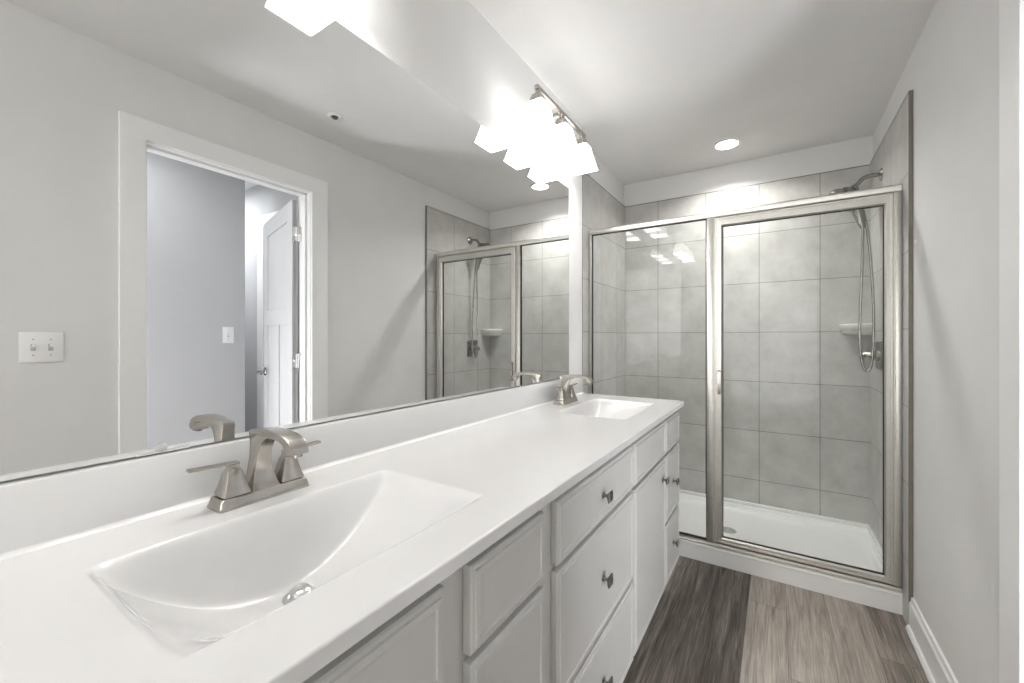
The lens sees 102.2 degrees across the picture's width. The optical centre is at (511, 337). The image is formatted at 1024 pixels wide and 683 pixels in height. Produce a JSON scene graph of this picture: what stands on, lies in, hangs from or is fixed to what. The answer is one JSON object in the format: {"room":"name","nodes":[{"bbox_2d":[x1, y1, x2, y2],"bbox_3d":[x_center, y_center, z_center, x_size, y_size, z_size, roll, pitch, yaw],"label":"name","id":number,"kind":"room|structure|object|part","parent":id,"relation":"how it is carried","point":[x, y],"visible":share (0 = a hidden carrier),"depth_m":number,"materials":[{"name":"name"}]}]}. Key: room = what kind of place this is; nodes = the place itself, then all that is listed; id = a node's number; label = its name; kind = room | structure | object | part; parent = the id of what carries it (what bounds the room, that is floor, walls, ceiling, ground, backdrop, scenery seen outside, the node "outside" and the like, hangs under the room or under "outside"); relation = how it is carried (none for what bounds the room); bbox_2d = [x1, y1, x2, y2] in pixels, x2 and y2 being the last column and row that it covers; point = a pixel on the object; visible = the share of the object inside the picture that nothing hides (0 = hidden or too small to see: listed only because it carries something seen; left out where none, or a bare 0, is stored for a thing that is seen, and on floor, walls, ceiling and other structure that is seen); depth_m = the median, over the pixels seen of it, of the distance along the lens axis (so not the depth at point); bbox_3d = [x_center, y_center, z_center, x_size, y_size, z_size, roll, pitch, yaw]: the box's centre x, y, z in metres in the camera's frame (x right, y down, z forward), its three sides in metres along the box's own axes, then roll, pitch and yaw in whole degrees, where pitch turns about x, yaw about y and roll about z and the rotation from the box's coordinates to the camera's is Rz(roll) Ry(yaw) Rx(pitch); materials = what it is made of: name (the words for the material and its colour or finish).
{"room":"bathroom","nodes":[
{"label":"bathroom","id":0,"kind":"room"},
{"bbox_2d":[2,0,581,483],"bbox_3d":[-0.953,0.010,0.518,0.240,2.520,4.682,0,0,33],"label":"wall","id":1,"kind":"structure","parent":0,"point":[448,46],"depth_m":1.55,"materials":[{"name":"paint"}]},
{"bbox_2d":[0,0,568,483],"bbox_3d":[-0.255,-0.302,1.373,0.011,1.031,2.096,0,0,33],"label":"wall mirror","id":2,"kind":"object","parent":1,"relation":"attached to","point":[221,220],"visible":0.97,"depth_m":0.87,"materials":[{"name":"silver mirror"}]},
{"bbox_2d":[0,378,582,560],"bbox_3d":[-0.190,0.266,1.456,0.029,0.104,2.206,0,0,33],"label":"backsplash","id":3,"kind":"structure","parent":1,"relation":"attached to","point":[37,513],"depth_m":0.77,"materials":[{"name":"stone"}]},
{"bbox_2d":[517,84,597,174],"bbox_3d":[0.212,-0.986,1.943,0.182,0.232,0.592,0,0,33],"label":"vanity light","id":4,"kind":"object","parent":1,"relation":"attached to","point":[537,120],"visible":1,"depth_m":1.88,"materials":[{"name":"silver metal"}]},
{"bbox_3d":[0.109,-0.927,1.733,0.128,0.114,0.128,0,0,33],"label":"lamp shade","id":5,"kind":"part","parent":4,"relation":"part of","materials":[{"name":"white glass"}]},
{"bbox_3d":[0.109,-0.938,1.733,0.053,0.090,0.054,0,0,33],"label":"bulb","id":6,"kind":"part","parent":4,"relation":"part of","materials":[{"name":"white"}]},
{"bbox_3d":[0.194,-1.048,1.955,0.098,0.017,0.020,0,0,33],"label":"arm","id":7,"kind":"part","parent":4,"relation":"part of","materials":[{"name":"silver metal"}]},
{"bbox_3d":[0.235,-0.927,1.929,0.128,0.114,0.128,0,0,33],"label":"lamp shade","id":8,"kind":"part","parent":4,"relation":"part of","materials":[{"name":"white glass"}]},
{"bbox_3d":[0.360,-0.927,2.124,0.128,0.114,0.128,0,0,33],"label":"lamp shade","id":9,"kind":"part","parent":4,"relation":"part of","materials":[{"name":"white glass"}]},
{"bbox_2d":[582,174,582,374],"bbox_3d":[0.409,0.102,2.428,0.014,2.336,0.007,0,0,33],"label":"trim","id":10,"kind":"structure","parent":1,"relation":"attached to","point":[582,174],"depth_m":2.42,"materials":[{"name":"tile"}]},
{"bbox_2d":[583,155,624,395],"bbox_3d":[0.612,0.010,3.031,0.160,2.520,1.238,0,0,33],"label":"wall","id":11,"kind":"structure","parent":0,"point":[601,210],"depth_m":2.98,"materials":[{"name":"paint"}]},
{"bbox_2d":[468,0,936,184],"bbox_3d":[0.765,-1.300,0.103,3.700,0.100,6.200,0,0,33],"label":"ceiling","id":12,"kind":"structure","parent":0,"point":[651,86],"depth_m":1.92,"materials":[{"name":"paint"}]},
{"bbox_2d":[712,138,741,150],"bbox_3d":[1.386,-1.246,2.663,0.176,0.007,0.176,0,0,33],"label":"recessed light","id":13,"kind":"object","parent":12,"relation":"in","point":[728,143],"visible":1,"depth_m":2.65,"materials":[{"name":"white paint"}]},
{"bbox_2d":[624,135,872,524],"bbox_3d":[1.599,0.010,3.032,1.820,2.520,0.170,0,0,33],"label":"wall","id":14,"kind":"structure","parent":0,"point":[796,388],"depth_m":2.84,"materials":[{"name":"tile"}]},
{"bbox_2d":[586,93,907,206],"bbox_3d":[1.293,-1.072,2.529,1.551,0.012,1.029,0,0,33],"label":"trim","id":15,"kind":"structure","parent":14,"relation":"attached to","point":[907,93],"depth_m":2.80,"materials":[{"name":"tile"}]},
{"bbox_2d":[839,323,871,334],"bbox_3d":[2.101,-0.052,2.518,0.150,0.068,0.150,0,0,33],"label":"corner shelf","id":16,"kind":"object","parent":14,"relation":"attached to","point":[866,328],"visible":0.9,"depth_m":2.48,"materials":[{"name":"ceramic"}]},
{"bbox_2d":[623,555,928,682],"bbox_3d":[0.765,1.320,0.103,3.700,0.100,6.200,0,0,33],"label":"floor","id":17,"kind":"structure","parent":0,"point":[710,623],"depth_m":1.76,"materials":[{"name":"brown wood"}]},
{"bbox_2d":[303,509,543,682],"bbox_3d":[-0.344,0.807,0.707,0.574,0.926,0.776,0,0,33],"label":"vanity cabinet","id":18,"kind":"object","parent":17,"relation":"on","point":[484,622],"visible":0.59,"depth_m":0.67,"materials":[{"name":"paint"}]},
{"bbox_2d":[0,378,683,682],"bbox_3d":[0.035,0.342,1.312,0.566,0.256,2.206,0,0,33],"label":"countertop","id":19,"kind":"structure","parent":18,"relation":"on","point":[122,571],"depth_m":0.69,"materials":[{"name":"stone"}]},
{"bbox_2d":[186,427,320,513],"bbox_3d":[-0.459,0.247,0.803,0.167,0.140,0.249,0,0,33],"label":"faucet","id":20,"kind":"object","parent":19,"relation":"on","point":[234,490],"visible":1,"depth_m":0.80,"materials":[{"name":"silver metal"}]},
{"bbox_3d":[-0.549,0.237,0.762,0.015,0.009,0.082,0,0,33],"label":"lever","id":21,"kind":"part","parent":20,"relation":"part of","materials":[{"name":"silver metal"}]},
{"bbox_3d":[-0.533,0.269,0.788,0.047,0.057,0.047,0,0,33],"label":"handle","id":22,"kind":"part","parent":20,"relation":"part of","materials":[{"name":"silver metal"}]},
{"bbox_3d":[-0.504,0.308,0.832,0.058,0.020,0.172,0,0,33],"label":"plate","id":23,"kind":"part","parent":20,"relation":"part of","materials":[{"name":"silver metal"}]},
{"bbox_3d":[-0.458,0.239,0.802,0.165,0.122,0.053,0,0,33],"label":"spout","id":24,"kind":"part","parent":20,"relation":"part of","materials":[{"name":"silver metal"}]},
{"bbox_3d":[-0.476,0.269,0.876,0.047,0.057,0.047,0,0,33],"label":"handle","id":25,"kind":"part","parent":20,"relation":"part of","materials":[{"name":"silver metal"}]},
{"bbox_3d":[-0.459,0.237,0.902,0.015,0.009,0.082,0,0,33],"label":"lever","id":26,"kind":"part","parent":20,"relation":"part of","materials":[{"name":"silver metal"}]},
{"bbox_2d":[82,469,486,666],"bbox_3d":[-0.320,0.394,0.701,0.312,0.152,0.518,0,0,33],"label":"sink basin","id":27,"kind":"object","parent":19,"relation":"in","point":[177,600],"depth_m":0.72,"materials":[{"name":"white ceramic"}]},
{"bbox_2d":[553,374,593,404],"bbox_3d":[0.310,0.247,2.001,0.167,0.140,0.249,0,0,33],"label":"faucet","id":28,"kind":"object","parent":19,"relation":"on","point":[566,394],"visible":1,"depth_m":2.00,"materials":[{"name":"silver metal"}]},
{"bbox_3d":[0.236,0.269,1.986,0.047,0.057,0.047,0,0,33],"label":"handle","id":29,"kind":"part","parent":28,"relation":"part of","materials":[{"name":"silver metal"}]},
{"bbox_3d":[0.265,0.308,2.031,0.058,0.020,0.172,0,0,33],"label":"plate","id":30,"kind":"part","parent":28,"relation":"part of","materials":[{"name":"silver metal"}]},
{"bbox_3d":[0.293,0.269,2.075,0.047,0.057,0.047,0,0,33],"label":"handle","id":31,"kind":"part","parent":28,"relation":"part of","materials":[{"name":"silver metal"}]},
{"bbox_3d":[0.311,0.239,2.001,0.165,0.122,0.053,0,0,33],"label":"spout","id":32,"kind":"part","parent":28,"relation":"part of","materials":[{"name":"silver metal"}]},
{"bbox_2d":[556,398,656,419],"bbox_3d":[0.442,0.394,1.889,0.312,0.152,0.486,0,0,33],"label":"sink basin","id":33,"kind":"object","parent":19,"relation":"in","point":[614,409],"depth_m":2.05,"materials":[{"name":"white ceramic"}]},
{"bbox_3d":[-0.003,0.815,0.773,0.021,0.573,0.250,0,0,33],"label":"door","id":34,"kind":"part","parent":18,"relation":"part of","materials":[{"name":"paint"}]},
{"bbox_2d":[542,445,632,682],"bbox_3d":[0.034,0.807,1.296,0.574,0.926,0.622,0,0,33],"label":"vanity cabinet","id":35,"kind":"object","parent":17,"relation":"on","point":[587,584],"visible":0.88,"depth_m":1.10,"materials":[{"name":"paint"}]},
{"bbox_3d":[0.253,0.441,1.173,0.021,0.146,0.578,0,0,33],"label":"drawer","id":36,"kind":"part","parent":35,"relation":"part of","materials":[{"name":"paint"}]},
{"bbox_3d":[0.253,0.969,1.173,0.021,0.264,0.578,0,0,33],"label":"drawer","id":37,"kind":"part","parent":35,"relation":"part of","materials":[{"name":"paint"}]},
{"bbox_3d":[0.268,0.968,1.156,0.028,0.030,0.030,0,0,33],"label":"knob","id":38,"kind":"part","parent":35,"relation":"part of","materials":[{"name":"grey metal"}]},
{"bbox_3d":[0.268,0.677,1.156,0.028,0.030,0.030,0,0,33],"label":"knob","id":39,"kind":"part","parent":35,"relation":"part of","materials":[{"name":"grey metal"}]},
{"bbox_3d":[0.268,0.443,1.156,0.028,0.030,0.030,0,0,33],"label":"knob","id":40,"kind":"part","parent":35,"relation":"part of","materials":[{"name":"grey metal"}]},
{"bbox_2d":[629,422,669,655],"bbox_3d":[0.331,0.807,1.759,0.574,0.926,0.474,0,0,33],"label":"vanity cabinet","id":41,"kind":"object","parent":17,"relation":"on","point":[648,490],"visible":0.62,"depth_m":1.56,"materials":[{"name":"paint"}]},
{"bbox_3d":[0.657,0.608,1.762,0.028,0.030,0.030,0,0,33],"label":"knob","id":42,"kind":"part","parent":41,"relation":"part of","materials":[{"name":"grey metal"}]},
{"bbox_2d":[662,411,679,585],"bbox_3d":[0.543,0.807,2.090,0.574,0.926,0.309,0,0,33],"label":"vanity cabinet","id":43,"kind":"object","parent":17,"relation":"on","point":[671,456],"visible":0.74,"depth_m":1.92,"materials":[{"name":"paint"}]},
{"bbox_3d":[0.753,0.676,1.952,0.021,0.296,0.292,0,0,33],"label":"drawer","id":44,"kind":"part","parent":43,"relation":"part of","materials":[{"name":"paint"}]},
{"bbox_3d":[0.753,0.969,1.952,0.021,0.264,0.292,0,0,33],"label":"drawer","id":45,"kind":"part","parent":43,"relation":"part of","materials":[{"name":"paint"}]},
{"bbox_3d":[0.771,0.962,1.941,0.028,0.030,0.030,0,0,33],"label":"knob","id":46,"kind":"part","parent":43,"relation":"part of","materials":[{"name":"grey metal"}]},
{"bbox_3d":[0.771,0.673,1.941,0.028,0.030,0.030,0,0,33],"label":"knob","id":47,"kind":"part","parent":43,"relation":"part of","materials":[{"name":"grey metal"}]},
{"bbox_2d":[677,489,902,614],"bbox_3d":[1.354,1.209,2.627,1.526,0.122,0.775,0,0,33],"label":"shower pan","id":48,"kind":"object","parent":17,"relation":"on","point":[847,542],"visible":0.64,"depth_m":2.44,"materials":[{"name":"white plastic"}]},
{"bbox_2d":[589,184,901,592],"bbox_3d":[1.155,0.230,2.317,1.525,1.883,0.056,0,0,33],"label":"shower door frame","id":49,"kind":"structure","parent":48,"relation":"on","point":[889,198],"depth_m":2.07,"materials":[{"name":"silver metal"}]},
{"bbox_3d":[1.128,0.234,2.342,0.039,1.824,0.038,0,0,33],"label":"post","id":50,"kind":"part","parent":49,"relation":"part of","materials":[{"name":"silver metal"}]},
{"bbox_3d":[1.152,0.247,2.296,0.015,0.136,0.016,0,0,33],"label":"pull handle","id":51,"kind":"part","parent":49,"relation":"part of","materials":[{"name":"silver metal"}]},
{"bbox_3d":[1.459,0.235,2.126,0.749,1.815,0.032,0,0,33],"label":"door","id":52,"kind":"part","parent":49,"relation":"part of","materials":[{"name":"clear glass"}]},
{"bbox_2d":[870,0,998,682],"bbox_3d":[0.711,0.010,0.092,0.129,2.520,5.762,0,0,33],"label":"wall","id":53,"kind":"structure","parent":0,"point":[951,71],"depth_m":1.41,"materials":[{"name":"paint"}]},
{"bbox_2d":[829,167,882,371],"bbox_3d":[1.935,-0.373,2.335,0.231,1.128,0.104,0,0,33],"label":"shower","id":54,"kind":"object","parent":53,"relation":"attached to","point":[859,216],"visible":0.69,"depth_m":2.31,"materials":[{"name":"metal"}]},
{"bbox_3d":[1.978,-0.878,2.307,0.119,0.071,0.023,0,0,33],"label":"shower arm","id":55,"kind":"part","parent":54,"relation":"part of","materials":[{"name":"metal"}]},
{"bbox_2d":[862,342,882,369],"bbox_3d":[2.013,0.098,2.319,0.084,0.156,0.169,0,0,33],"label":"shower valve","id":56,"kind":"object","parent":53,"relation":"attached to","point":[878,353],"visible":0.8,"depth_m":2.29,"materials":[{"name":"metal"}]},
{"bbox_3d":[1.996,0.098,2.302,0.074,0.062,0.122,0,0,33],"label":"valve handle","id":57,"kind":"part","parent":56,"relation":"part of","materials":[{"name":"metal"}]},
{"bbox_2d":[908,90,912,601],"bbox_3d":[1.737,0.038,1.798,0.015,2.233,0.007,0,0,33],"label":"trim","id":58,"kind":"structure","parent":53,"relation":"attached to","point":[910,92],"depth_m":1.80,"materials":[{"name":"tile"}]},
{"bbox_2d":[905,597,957,682],"bbox_3d":[1.493,1.197,1.429,0.026,0.146,0.877,0,0,33],"label":"baseboard","id":59,"kind":"structure","parent":53,"relation":"attached to","point":[936,668],"depth_m":1.58,"materials":[{"name":"white paint"}]},
{"bbox_2d":[999,0,1023,682],"bbox_3d":[1.050,0.142,0.608,0.149,2.255,0.984,0,0,33],"label":"trim","id":60,"kind":"structure","parent":53,"relation":"attached to","point":[1011,12],"depth_m":1.01,"materials":[{"name":"white paint"}]}
]}

